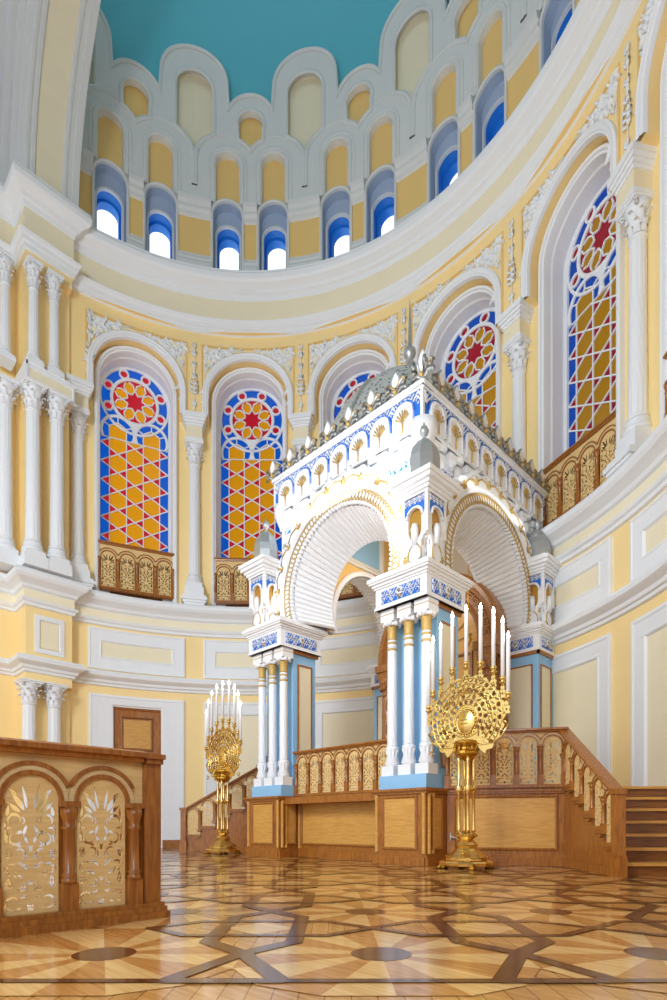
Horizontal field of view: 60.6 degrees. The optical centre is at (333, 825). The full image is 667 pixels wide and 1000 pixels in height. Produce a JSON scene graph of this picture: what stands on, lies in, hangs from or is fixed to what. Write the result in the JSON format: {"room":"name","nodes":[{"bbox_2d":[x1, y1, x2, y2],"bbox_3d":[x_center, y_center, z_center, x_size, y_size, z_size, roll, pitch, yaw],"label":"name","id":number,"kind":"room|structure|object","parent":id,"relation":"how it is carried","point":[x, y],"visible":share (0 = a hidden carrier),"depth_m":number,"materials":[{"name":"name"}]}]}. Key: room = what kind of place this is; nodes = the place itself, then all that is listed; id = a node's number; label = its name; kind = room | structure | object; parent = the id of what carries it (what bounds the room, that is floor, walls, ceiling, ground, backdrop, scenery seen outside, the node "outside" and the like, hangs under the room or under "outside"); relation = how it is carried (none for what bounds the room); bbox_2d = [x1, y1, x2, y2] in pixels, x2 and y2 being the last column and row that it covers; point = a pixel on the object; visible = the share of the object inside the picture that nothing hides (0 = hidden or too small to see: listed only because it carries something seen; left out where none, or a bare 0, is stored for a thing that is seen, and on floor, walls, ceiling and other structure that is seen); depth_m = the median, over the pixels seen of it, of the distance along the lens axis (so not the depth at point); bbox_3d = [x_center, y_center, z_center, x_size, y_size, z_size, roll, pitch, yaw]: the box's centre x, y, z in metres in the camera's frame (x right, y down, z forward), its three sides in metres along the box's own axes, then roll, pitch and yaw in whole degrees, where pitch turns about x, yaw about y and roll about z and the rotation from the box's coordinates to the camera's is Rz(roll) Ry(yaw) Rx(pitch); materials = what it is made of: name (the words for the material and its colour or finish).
{"room":"house of worship","nodes":[
{"label":"house of worship","id":0,"kind":"room"},
{"bbox_2d":[0,249,76,849],"bbox_3d":[-11.814,-7.120,8.779,0.870,15.400,15.010,0,0,45],"label":"wall","id":1,"kind":"structure","parent":0,"point":[30,630],"depth_m":13.55,"materials":[{"name":"yellow paint"}]},
{"bbox_2d":[0,248,15,370],"bbox_3d":[-7.521,-11.820,13.078,0.356,2.400,0.356,0,0,-45],"label":"wall column","id":2,"kind":"structure","parent":1,"relation":"attached to","point":[7,360],"depth_m":13.00,"materials":[{"name":"white paint"}]},
{"bbox_2d":[0,372,19,572],"bbox_3d":[-7.521,-8.040,13.078,0.518,4.240,0.518,0,0,-45],"label":"wall column","id":3,"kind":"structure","parent":1,"relation":"attached to","point":[9,555],"depth_m":12.96,"materials":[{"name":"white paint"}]},
{"bbox_2d":[18,374,48,571],"bbox_3d":[-6.949,-8.040,13.198,0.518,4.240,0.518,0,0,-45],"label":"wall column","id":4,"kind":"structure","parent":1,"relation":"attached to","point":[32,555],"depth_m":13.07,"materials":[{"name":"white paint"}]},
{"bbox_2d":[23,254,43,367],"bbox_3d":[-6.949,-11.820,13.226,0.356,2.400,0.356,0,0,-45],"label":"wall column","id":5,"kind":"structure","parent":1,"relation":"attached to","point":[34,267],"depth_m":13.14,"materials":[{"name":"white paint"}]},
{"bbox_2d":[43,267,64,378],"bbox_3d":[-6.630,-11.820,13.545,0.356,2.400,0.356,0,0,-45],"label":"wall column","id":6,"kind":"structure","parent":1,"relation":"attached to","point":[54,280],"depth_m":13.46,"materials":[{"name":"white paint"}]},
{"bbox_2d":[43,387,71,578],"bbox_3d":[-6.574,-8.040,13.573,0.518,4.240,0.518,0,0,-45],"label":"wall column","id":7,"kind":"structure","parent":1,"relation":"attached to","point":[59,565],"depth_m":13.45,"materials":[{"name":"white paint"}]},
{"bbox_2d":[0,0,100,206],"bbox_3d":[-2.013,-19.765,8.517,19.700,9.850,1.740,0,0,45],"label":"wall","id":8,"kind":"structure","parent":0,"point":[46,46],"depth_m":13.13,"materials":[{"name":"grey paint"}]},
{"bbox_2d":[69,289,77,743],"bbox_3d":[-6.743,-6.370,14.104,0.765,13.900,0.308,0,0,-38],"label":"wall","id":9,"kind":"structure","parent":0,"point":[73,298],"depth_m":14.16,"materials":[{"name":"yellow paint"}]},
{"bbox_2d":[78,293,193,602],"bbox_3d":[-5.248,-9.510,15.212,2.998,7.580,1.078,0,0,-24],"label":"wall","id":10,"kind":"structure","parent":0,"point":[118,338],"depth_m":15.03,"materials":[{"name":"yellow paint"}]},
{"bbox_2d":[84,307,94,363],"bbox_3d":[-6.119,-12.081,14.322,0.256,1.822,0.090,0,0,-33],"label":"trim","id":11,"kind":"structure","parent":10,"relation":"attached to","point":[88,312],"depth_m":14.30,"materials":[{"name":"white paint"}]},
{"bbox_2d":[100,367,170,552],"bbox_3d":[-5.428,-9.285,15.612,1.920,6.530,0.120,0,0,-24],"label":"window","id":12,"kind":"structure","parent":10,"relation":"in","point":[135,410],"depth_m":15.65,"materials":[{"name":"multicoloured glass"}]},
{"bbox_2d":[98,539,174,600],"bbox_3d":[-5.207,-6.635,15.117,2.040,1.470,0.205,0,0,-24],"label":"balustrade","id":13,"kind":"object","parent":10,"relation":"in","point":[123,569],"depth_m":15.07,"materials":[{"name":"beige wood"}]},
{"bbox_2d":[0,0,641,337],"bbox_3d":[-6.069,-13.445,9.449,22.238,0.330,12.500,0,0,2],"label":"trim","id":14,"kind":"structure","parent":10,"relation":"attached to","point":[23,239],"depth_m":13.64,"materials":[{"name":"white paint"}]},
{"bbox_2d":[79,8,195,263],"bbox_3d":[-5.274,-18.138,15.266,3.117,6.888,0.471,0,0,-24],"label":"wall","id":15,"kind":"structure","parent":0,"point":[145,126],"depth_m":15.40,"materials":[{"name":"grey paint"}]},
{"bbox_2d":[194,332,300,606],"bbox_3d":[-2.320,-9.510,15.861,2.998,7.580,1.078,0,0,-1],"label":"wall","id":16,"kind":"structure","parent":0,"point":[225,366],"depth_m":15.62,"materials":[{"name":"yellow paint"}]},
{"bbox_2d":[189,342,198,410],"bbox_3d":[-3.739,-12.081,15.328,0.256,1.822,0.090,0,0,-12],"label":"trim","id":17,"kind":"structure","parent":16,"relation":"attached to","point":[194,352],"depth_m":15.32,"materials":[{"name":"white paint"}]},
{"bbox_2d":[214,557,280,606],"bbox_3d":[-2.319,-6.635,15.757,2.040,1.470,0.205,0,0,-1],"label":"balustrade","id":18,"kind":"object","parent":16,"relation":"in","point":[231,587],"depth_m":15.72,"materials":[{"name":"beige wood"}]},
{"bbox_2d":[218,388,282,557],"bbox_3d":[-2.329,-9.285,16.299,1.920,6.530,0.120,0,0,-1],"label":"window","id":19,"kind":"structure","parent":16,"relation":"in","point":[250,420],"depth_m":16.33,"materials":[{"name":"multicoloured glass"}]},
{"bbox_2d":[296,343,304,411],"bbox_3d":[-0.886,-12.081,15.377,0.256,1.822,0.090,0,0,11],"label":"trim","id":20,"kind":"structure","parent":16,"relation":"attached to","point":[300,354],"depth_m":15.36,"materials":[{"name":"white paint"}]},
{"bbox_2d":[194,45,305,269],"bbox_3d":[-2.322,-18.138,15.921,3.117,6.888,0.471,0,0,-1],"label":"wall","id":21,"kind":"structure","parent":0,"point":[250,150],"depth_m":15.95,"materials":[{"name":"grey paint"}]},
{"bbox_2d":[100,0,449,103],"bbox_3d":[-0.002,-23.593,10.528,15.623,9.947,9.436,0,0,45],"label":"ceiling","id":22,"kind":"structure","parent":0,"point":[250,39],"depth_m":15.85,"materials":[{"name":"teal paint"}]},
{"bbox_2d":[0,848,666,999],"bbox_3d":[-1.024,0.676,9.451,23.922,0.208,21.719,0,0,45],"label":"floor","id":23,"kind":"structure","parent":0,"point":[239,926],"depth_m":2.93,"materials":[{"name":"brown wood"}]},
{"bbox_2d":[13,677,44,851],"bbox_3d":[-7.027,-1.380,13.177,0.518,3.920,0.518,0,0,-45],"label":"wall column","id":24,"kind":"structure","parent":23,"relation":"on","point":[28,694],"depth_m":13.05,"materials":[{"name":"white paint"}]},
{"bbox_2d":[41,682,68,850],"bbox_3d":[-6.638,-1.380,13.566,0.518,3.920,0.518,0,0,-45],"label":"wall column","id":25,"kind":"structure","parent":23,"relation":"on","point":[54,691],"depth_m":13.44,"materials":[{"name":"white paint"}]},
{"bbox_2d":[0,737,169,938],"bbox_3d":[-2.206,0.058,2.615,0.235,1.045,3.080,0,0,45],"label":"wooden partition","id":26,"kind":"object","parent":23,"relation":"on","point":[68,770],"visible":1,"depth_m":3.27,"materials":[{"name":"beige wood"}]},
{"bbox_2d":[179,767,257,850],"bbox_3d":[-2.605,-0.419,13.192,1.850,1.998,0.196,0,0,-3],"label":"balustrade","id":27,"kind":"object","parent":23,"relation":"on","point":[189,841],"visible":0.8,"depth_m":13.18,"materials":[{"name":"beige wood"}]},
{"bbox_2d":[204,681,242,854],"bbox_3d":[-2.296,-1.220,11.841,0.772,3.601,1.138,0,0,-12],"label":"candelabrum","id":28,"kind":"object","parent":23,"relation":"on","point":[224,772],"visible":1,"depth_m":11.74,"materials":[{"name":"gold metal"}]},
{"bbox_2d":[205,710,207,745],"bbox_3d":[-2.733,-2.110,12.278,0.052,0.795,0.052,0,0,45],"label":"candle","id":29,"kind":"object","parent":28,"relation":"on","point":[206,741],"depth_m":12.26,"materials":[{"name":"white wax"}]},
{"bbox_2d":[207,699,209,735],"bbox_3d":[-2.679,-2.321,12.223,0.052,0.795,0.052,0,0,45],"label":"candle","id":30,"kind":"object","parent":28,"relation":"on","point":[208,705],"depth_m":12.20,"materials":[{"name":"white wax"}]},
{"bbox_2d":[211,691,212,726],"bbox_3d":[-2.585,-2.480,12.130,0.052,0.795,0.052,0,0,45],"label":"candle","id":31,"kind":"object","parent":28,"relation":"on","point":[211,691],"depth_m":12.11,"materials":[{"name":"white wax"}]},
{"bbox_2d":[216,685,217,720],"bbox_3d":[-2.451,-2.586,11.996,0.052,0.795,0.052,0,0,45],"label":"candle","id":32,"kind":"object","parent":28,"relation":"on","point":[216,685],"depth_m":11.98,"materials":[{"name":"white wax"}]},
{"bbox_2d":[222,681,223,717],"bbox_3d":[-2.296,-2.623,11.841,0.052,0.795,0.052,0,0,45],"label":"candle","id":33,"kind":"object","parent":28,"relation":"on","point":[222,681],"depth_m":11.82,"materials":[{"name":"white wax"}]},
{"bbox_2d":[228,681,229,718],"bbox_3d":[-2.140,-2.586,11.685,0.052,0.795,0.052,0,0,45],"label":"candle","id":34,"kind":"object","parent":28,"relation":"on","point":[228,681],"depth_m":11.66,"materials":[{"name":"white wax"}]},
{"bbox_2d":[233,684,235,722],"bbox_3d":[-2.007,-2.480,11.551,0.052,0.795,0.052,0,0,45],"label":"candle","id":35,"kind":"object","parent":28,"relation":"on","point":[234,690],"depth_m":11.53,"materials":[{"name":"white wax"}]},
{"bbox_2d":[237,692,238,729],"bbox_3d":[-1.913,-2.321,11.458,0.052,0.795,0.052,0,0,45],"label":"candle","id":36,"kind":"object","parent":28,"relation":"on","point":[237,692],"depth_m":11.44,"materials":[{"name":"white wax"}]},
{"bbox_2d":[239,701,241,739],"bbox_3d":[-1.859,-2.110,11.403,0.052,0.795,0.052,0,0,45],"label":"candle","id":37,"kind":"object","parent":28,"relation":"on","point":[240,707],"depth_m":11.38,"materials":[{"name":"white wax"}]},
{"bbox_2d":[243,787,565,865],"bbox_3d":[1.462,0.013,11.370,9.280,1.134,4.790,0,0,45],"label":"platform","id":38,"kind":"object","parent":23,"relation":"on","point":[404,826],"visible":0.99,"depth_m":8.54,"materials":[{"name":"brown wood"}]},
{"bbox_2d":[292,739,386,796],"bbox_3d":[0.128,-0.972,10.028,2.401,0.876,0.175,0,0,45],"label":"balustrade","id":39,"kind":"object","parent":38,"relation":"on","point":[307,787],"visible":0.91,"depth_m":10.02,"materials":[{"name":"beige wood"}]},
{"bbox_2d":[238,303,561,796],"bbox_3d":[1.416,-4.667,11.324,4.580,8.226,4.740,0,0,45],"label":"canopy","id":40,"kind":"object","parent":38,"relation":"on","point":[469,636],"depth_m":10.32,"materials":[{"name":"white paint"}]},
{"bbox_2d":[375,573,508,783],"bbox_3d":[2.169,-2.907,12.077,3.081,4.707,0.592,0,0,45],"label":"torah ark","id":41,"kind":"object","parent":38,"relation":"on","point":[478,593],"visible":0.25,"depth_m":11.26,"materials":[{"name":"brown wood"}]},
{"bbox_2d":[444,726,568,789],"bbox_3d":[2.514,-0.977,8.389,1.748,0.886,0.175,0,0,13],"label":"balustrade","id":42,"kind":"object","parent":38,"relation":"on","point":[515,736],"visible":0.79,"depth_m":8.31,"materials":[{"name":"beige wood"}]},
{"bbox_2d":[425,602,511,870],"bbox_3d":[1.805,-1.220,7.768,0.772,3.601,1.138,0,0,-12],"label":"candelabrum","id":43,"kind":"object","parent":23,"relation":"on","point":[466,718],"visible":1,"depth_m":7.68,"materials":[{"name":"gold metal"}]},
{"bbox_2d":[425,706,431,714],"bbox_3d":[1.368,-1.657,8.205,0.100,0.120,0.098,0,0,45],"label":"candle cup","id":44,"kind":"object","parent":43,"relation":"on","point":[429,708],"depth_m":8.17,"materials":[{"name":"gold metal"}]},
{"bbox_2d":[427,652,430,705],"bbox_3d":[1.368,-2.110,8.205,0.052,0.795,0.052,0,0,45],"label":"candle","id":45,"kind":"object","parent":43,"relation":"on","point":[428,656],"depth_m":8.19,"materials":[{"name":"white wax"}]},
{"bbox_2d":[431,637,434,689],"bbox_3d":[1.422,-2.321,8.150,0.052,0.795,0.052,0,0,45],"label":"candle","id":46,"kind":"object","parent":43,"relation":"on","point":[433,643],"depth_m":8.13,"materials":[{"name":"white wax"}]},
{"bbox_2d":[430,690,436,698],"bbox_3d":[1.422,-1.868,8.150,0.100,0.120,0.098,0,0,45],"label":"candle cup","id":47,"kind":"object","parent":43,"relation":"on","point":[432,692],"depth_m":8.13,"materials":[{"name":"gold metal"}]},
{"bbox_2d":[437,677,444,685],"bbox_3d":[1.516,-2.028,8.057,0.100,0.120,0.098,0,0,45],"label":"candle cup","id":48,"kind":"object","parent":43,"relation":"on","point":[440,679],"depth_m":8.03,"materials":[{"name":"gold metal"}]},
{"bbox_2d":[439,623,442,677],"bbox_3d":[1.516,-2.480,8.057,0.052,0.795,0.052,0,0,45],"label":"candle","id":49,"kind":"object","parent":43,"relation":"on","point":[440,630],"depth_m":8.04,"materials":[{"name":"white wax"}]},
{"bbox_2d":[450,611,453,666],"bbox_3d":[1.650,-2.586,7.923,0.052,0.795,0.052,0,0,45],"label":"candle","id":50,"kind":"object","parent":43,"relation":"on","point":[452,615],"depth_m":7.90,"materials":[{"name":"white wax"}]},
{"bbox_2d":[449,667,455,675],"bbox_3d":[1.650,-2.133,7.923,0.100,0.120,0.098,0,0,45],"label":"candle cup","id":51,"kind":"object","parent":43,"relation":"on","point":[452,669],"depth_m":7.90,"materials":[{"name":"gold metal"}]},
{"bbox_2d":[462,661,469,670],"bbox_3d":[1.805,-2.170,7.768,0.100,0.120,0.098,0,0,45],"label":"candle cup","id":52,"kind":"object","parent":43,"relation":"on","point":[465,663],"depth_m":7.74,"materials":[{"name":"gold metal"}]},
{"bbox_2d":[464,605,467,661],"bbox_3d":[1.805,-2.623,7.768,0.052,0.795,0.052,0,0,45],"label":"candle","id":53,"kind":"object","parent":43,"relation":"on","point":[466,612],"depth_m":7.75,"materials":[{"name":"white wax"}]},
{"bbox_2d":[477,661,483,669],"bbox_3d":[1.961,-2.133,7.612,0.100,0.120,0.098,0,0,45],"label":"candle cup","id":54,"kind":"object","parent":43,"relation":"on","point":[480,663],"depth_m":7.59,"materials":[{"name":"gold metal"}]},
{"bbox_2d":[479,602,482,660],"bbox_3d":[1.961,-2.586,7.612,0.052,0.795,0.052,0,0,45],"label":"candle","id":55,"kind":"object","parent":43,"relation":"on","point":[480,606],"depth_m":7.60,"materials":[{"name":"white wax"}]},
{"bbox_2d":[489,666,496,675],"bbox_3d":[2.095,-2.028,7.478,0.100,0.120,0.098,0,0,45],"label":"candle cup","id":56,"kind":"object","parent":43,"relation":"on","point":[493,668],"depth_m":7.45,"materials":[{"name":"gold metal"}]},
{"bbox_2d":[491,606,494,665],"bbox_3d":[2.095,-2.480,7.478,0.052,0.795,0.052,0,0,45],"label":"candle","id":57,"kind":"object","parent":43,"relation":"on","point":[493,610],"depth_m":7.46,"materials":[{"name":"white wax"}]},
{"bbox_2d":[499,676,505,685],"bbox_3d":[2.188,-1.868,7.385,0.100,0.120,0.098,0,0,45],"label":"candle cup","id":58,"kind":"object","parent":43,"relation":"on","point":[502,678],"depth_m":7.36,"materials":[{"name":"gold metal"}]},
{"bbox_2d":[501,616,504,675],"bbox_3d":[2.188,-2.321,7.385,0.052,0.795,0.052,0,0,45],"label":"candle","id":59,"kind":"object","parent":43,"relation":"on","point":[502,620],"depth_m":7.37,"materials":[{"name":"white wax"}]},
{"bbox_2d":[504,692,511,701],"bbox_3d":[2.243,-1.657,7.330,0.100,0.120,0.098,0,0,45],"label":"candle cup","id":60,"kind":"object","parent":43,"relation":"on","point":[507,696],"depth_m":7.31,"materials":[{"name":"gold metal"}]},
{"bbox_2d":[506,632,509,691],"bbox_3d":[2.243,-2.110,7.330,0.052,0.795,0.052,0,0,45],"label":"candle","id":61,"kind":"object","parent":43,"relation":"on","point":[508,635],"depth_m":7.31,"materials":[{"name":"white wax"}]},
{"bbox_2d":[558,729,627,877],"bbox_3d":[3.276,-0.419,7.314,0.195,1.998,1.869,0,0,2],"label":"balustrade","id":62,"kind":"object","parent":23,"relation":"on","point":[592,844],"visible":1,"depth_m":7.19,"materials":[{"name":"beige wood"}]},
{"bbox_2d":[598,786,666,876],"bbox_3d":[4.030,0.013,7.347,1.420,1.134,1.847,0,0,2],"label":"staircase","id":63,"kind":"structure","parent":23,"relation":"on","point":[646,806],"depth_m":7.23,"materials":[{"name":"brown wood"}]},
{"bbox_2d":[301,297,404,451],"bbox_3d":[0.629,-9.510,15.314,2.998,7.580,1.078,0,0,22],"label":"wall","id":64,"kind":"structure","parent":0,"point":[332,356],"depth_m":15.22,"materials":[{"name":"yellow paint"}]},
{"bbox_2d":[338,582,363,600],"bbox_3d":[0.589,-6.635,15.218,2.040,1.470,0.205,0,0,22],"label":"balustrade","id":65,"kind":"object","parent":64,"relation":"in","point":[349,591],"depth_m":15.25,"materials":[{"name":"beige wood"}]},
{"bbox_2d":[330,371,380,423],"bbox_3d":[0.792,-9.285,15.721,1.920,6.530,0.120,0,0,22],"label":"window","id":66,"kind":"structure","parent":64,"relation":"in","point":[354,383],"depth_m":15.91,"materials":[{"name":"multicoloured glass"}]},
{"bbox_2d":[304,0,414,264],"bbox_3d":[0.650,-18.138,15.370,3.117,6.888,0.471,0,0,22],"label":"wall","id":67,"kind":"structure","parent":0,"point":[357,126],"depth_m":15.43,"materials":[{"name":"grey paint"}]},
{"bbox_2d":[320,164,396,260],"bbox_3d":[0.788,-16.238,15.712,2.310,2.476,0.946,0,0,22],"label":"window","id":68,"kind":"structure","parent":67,"relation":"in","point":[380,192],"depth_m":15.65,"materials":[{"name":"blue paint"}]},
{"bbox_2d":[78,488,666,847],"bbox_3d":[0.738,-2.420,11.344,14.308,6.000,6.012,0,0,45],"label":"wall","id":69,"kind":"structure","parent":0,"point":[610,680],"depth_m":14.27,"materials":[{"name":"yellow paint"}]},
{"bbox_2d":[81,840,179,848],"bbox_3d":[0.771,0.475,11.301,14.202,0.210,6.026,0,0,45],"label":"baseboard","id":70,"kind":"structure","parent":69,"relation":"attached to","point":[165,843],"depth_m":15.10,"materials":[{"name":"brown wood"}]},
{"bbox_2d":[113,707,160,847],"bbox_3d":[-5.152,-1.260,14.986,1.224,3.640,0.168,0,0,-22],"label":"door","id":71,"kind":"structure","parent":69,"relation":"in","point":[133,729],"depth_m":14.97,"materials":[{"name":"brown wood"}]},
{"bbox_2d":[0,415,666,638],"bbox_3d":[-6.000,-5.485,9.629,23.017,0.810,13.036,0,0,2],"label":"trim","id":72,"kind":"structure","parent":69,"relation":"attached to","point":[642,478],"depth_m":13.35,"materials":[{"name":"white paint"}]},
{"bbox_2d":[66,372,95,588],"bbox_3d":[-6.401,-8.395,14.310,0.680,5.310,0.671,0,0,-35],"label":"wall column","id":73,"kind":"structure","parent":72,"relation":"on","point":[79,415],"depth_m":14.25,"materials":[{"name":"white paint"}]},
{"bbox_2d":[181,409,206,605],"bbox_3d":[-3.771,-8.395,15.473,0.680,5.310,0.671,0,0,-13],"label":"wall column","id":74,"kind":"structure","parent":72,"relation":"on","point":[193,422],"depth_m":15.41,"materials":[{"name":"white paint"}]},
{"bbox_2d":[288,411,314,460],"bbox_3d":[-0.859,-8.395,15.524,0.680,5.310,0.671,0,0,11],"label":"wall column","id":75,"kind":"structure","parent":72,"relation":"on","point":[302,424],"depth_m":15.35,"materials":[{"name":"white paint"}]},
{"bbox_2d":[496,296,534,458],"bbox_3d":[3.944,-8.395,12.309,0.671,5.310,0.680,0,0,-33],"label":"wall column","id":76,"kind":"structure","parent":72,"relation":"on","point":[514,322],"depth_m":12.22,"materials":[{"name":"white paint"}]},
{"bbox_2d":[602,139,656,478],"bbox_3d":[5.016,-8.395,9.546,0.671,5.310,0.680,0,0,-10],"label":"wall column","id":77,"kind":"structure","parent":72,"relation":"on","point":[631,181],"depth_m":9.43,"materials":[{"name":"white paint"}]},
{"bbox_2d":[0,555,666,695],"bbox_3d":[-6.069,-3.735,9.424,22.237,0.370,12.550,0,0,2],"label":"trim","id":78,"kind":"structure","parent":69,"relation":"attached to","point":[652,582],"depth_m":13.41,"materials":[{"name":"white paint"}]},
{"bbox_2d":[405,211,512,440],"bbox_3d":[3.130,-9.510,13.658,2.998,7.580,1.078,0,0,45],"label":"wall","id":79,"kind":"structure","parent":0,"point":[477,282],"depth_m":13.34,"materials":[{"name":"yellow paint"}]},
{"bbox_2d":[399,307,406,363],"bbox_3d":[1.760,-12.081,14.308,0.256,1.822,0.090,0,0,33],"label":"trim","id":80,"kind":"structure","parent":79,"relation":"attached to","point":[403,319],"depth_m":14.30,"materials":[{"name":"white paint"}]},
{"bbox_2d":[441,308,495,428],"bbox_3d":[3.439,-9.285,13.969,1.920,6.530,0.120,0,0,45],"label":"window","id":81,"kind":"structure","parent":79,"relation":"in","point":[469,359],"depth_m":13.95,"materials":[{"name":"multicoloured glass"}]},
{"bbox_2d":[410,0,526,215],"bbox_3d":[3.171,-18.138,13.701,3.117,6.888,0.471,0,0,45],"label":"wall","id":82,"kind":"structure","parent":0,"point":[458,43],"depth_m":13.96,"materials":[{"name":"grey paint"}]},
{"bbox_2d":[427,64,507,203],"bbox_3d":[3.432,-16.238,13.962,2.310,2.476,0.946,0,0,45],"label":"window","id":83,"kind":"structure","parent":82,"relation":"in","point":[490,105],"depth_m":13.81,"materials":[{"name":"blue paint"}]},
{"bbox_2d":[519,0,579,95],"bbox_3d":[4.840,-18.138,11.180,0.471,6.888,3.117,0,0,-22],"label":"wall","id":84,"kind":"structure","parent":0,"point":[529,36],"depth_m":12.37,"materials":[{"name":"grey paint"}]},
{"bbox_2d":[539,0,576,72],"bbox_3d":[5.181,-16.238,11.319,0.946,2.476,2.310,0,0,-22],"label":"window","id":85,"kind":"structure","parent":84,"relation":"in","point":[555,16],"depth_m":12.12,"materials":[{"name":"blue paint"}]},
{"bbox_2d":[515,31,628,509],"bbox_3d":[4.833,-9.510,11.035,1.078,7.580,2.998,0,0,-21],"label":"arch surround","id":86,"kind":"structure","parent":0,"point":[548,215],"depth_m":11.60,"materials":[{"name":"yellow paint"}]},
{"bbox_2d":[543,409,615,527],"bbox_3d":[4.735,-6.635,10.998,0.205,1.470,2.040,0,0,-21],"label":"balustrade","id":87,"kind":"object","parent":86,"relation":"in","point":[576,473],"depth_m":10.93,"materials":[{"name":"beige wood"}]},
{"bbox_2d":[563,178,615,452],"bbox_3d":[5.241,-9.285,11.193,0.120,6.530,1.920,0,0,-21],"label":"window","id":88,"kind":"structure","parent":86,"relation":"in","point":[589,275],"depth_m":11.46,"materials":[{"name":"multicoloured glass"}]},
{"bbox_2d":[510,22,647,312],"bbox_3d":[4.749,-9.570,9.489,0.933,7.500,6.149,0,0,-9],"label":"wall","id":89,"kind":"structure","parent":0,"point":[512,211],"depth_m":9.49,"materials":[{"name":"yellow paint"}]},
{"bbox_2d":[506,218,515,303],"bbox_3d":[3.812,-12.081,12.238,0.090,1.822,0.256,0,0,-33],"label":"trim","id":90,"kind":"structure","parent":89,"relation":"attached to","point":[510,235],"depth_m":12.23,"materials":[{"name":"white paint"}]},
{"bbox_2d":[621,41,631,149],"bbox_3d":[4.875,-12.081,9.485,0.090,1.822,0.256,0,0,-9],"label":"trim","id":91,"kind":"structure","parent":89,"relation":"attached to","point":[626,84],"depth_m":9.47,"materials":[{"name":"white paint"}]},
{"bbox_2d":[632,0,666,430],"bbox_3d":[5.323,-9.510,7.985,1.078,7.580,2.998,0,0,3],"label":"wall","id":92,"kind":"structure","parent":0,"point":[649,23],"depth_m":9.08,"materials":[{"name":"yellow paint"}]},
{"bbox_2d":[663,351,666,416],"bbox_3d":[5.219,-6.635,7.991,0.205,1.470,2.040,0,0,3],"label":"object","id":93,"kind":"structure","parent":92,"relation":"in","point":[665,354],"depth_m":8.91,"materials":[{"name":"beige wood"}]},
{"bbox_3d":[0.718,-14.040,11.248,14.299,1.640,6.215,0,0,45],"label":"wall","id":94,"kind":"structure","parent":0,"visible":0},
{"bbox_2d":[0,0,612,301],"bbox_3d":[-5.888,-14.545,9.849,23.935,0.650,13.748,0,0,3],"label":"trim","id":95,"kind":"structure","parent":94,"relation":"attached to","point":[22,187],"depth_m":13.76,"materials":[{"name":"white paint"}]},
{"bbox_2d":[0,0,621,319],"bbox_3d":[-6.072,-13.920,9.486,22.188,0.700,12.362,0,0,2],"label":"trim","id":96,"kind":"structure","parent":94,"relation":"attached to","point":[180,302],"depth_m":14.34,"materials":[{"name":"beige paint"}]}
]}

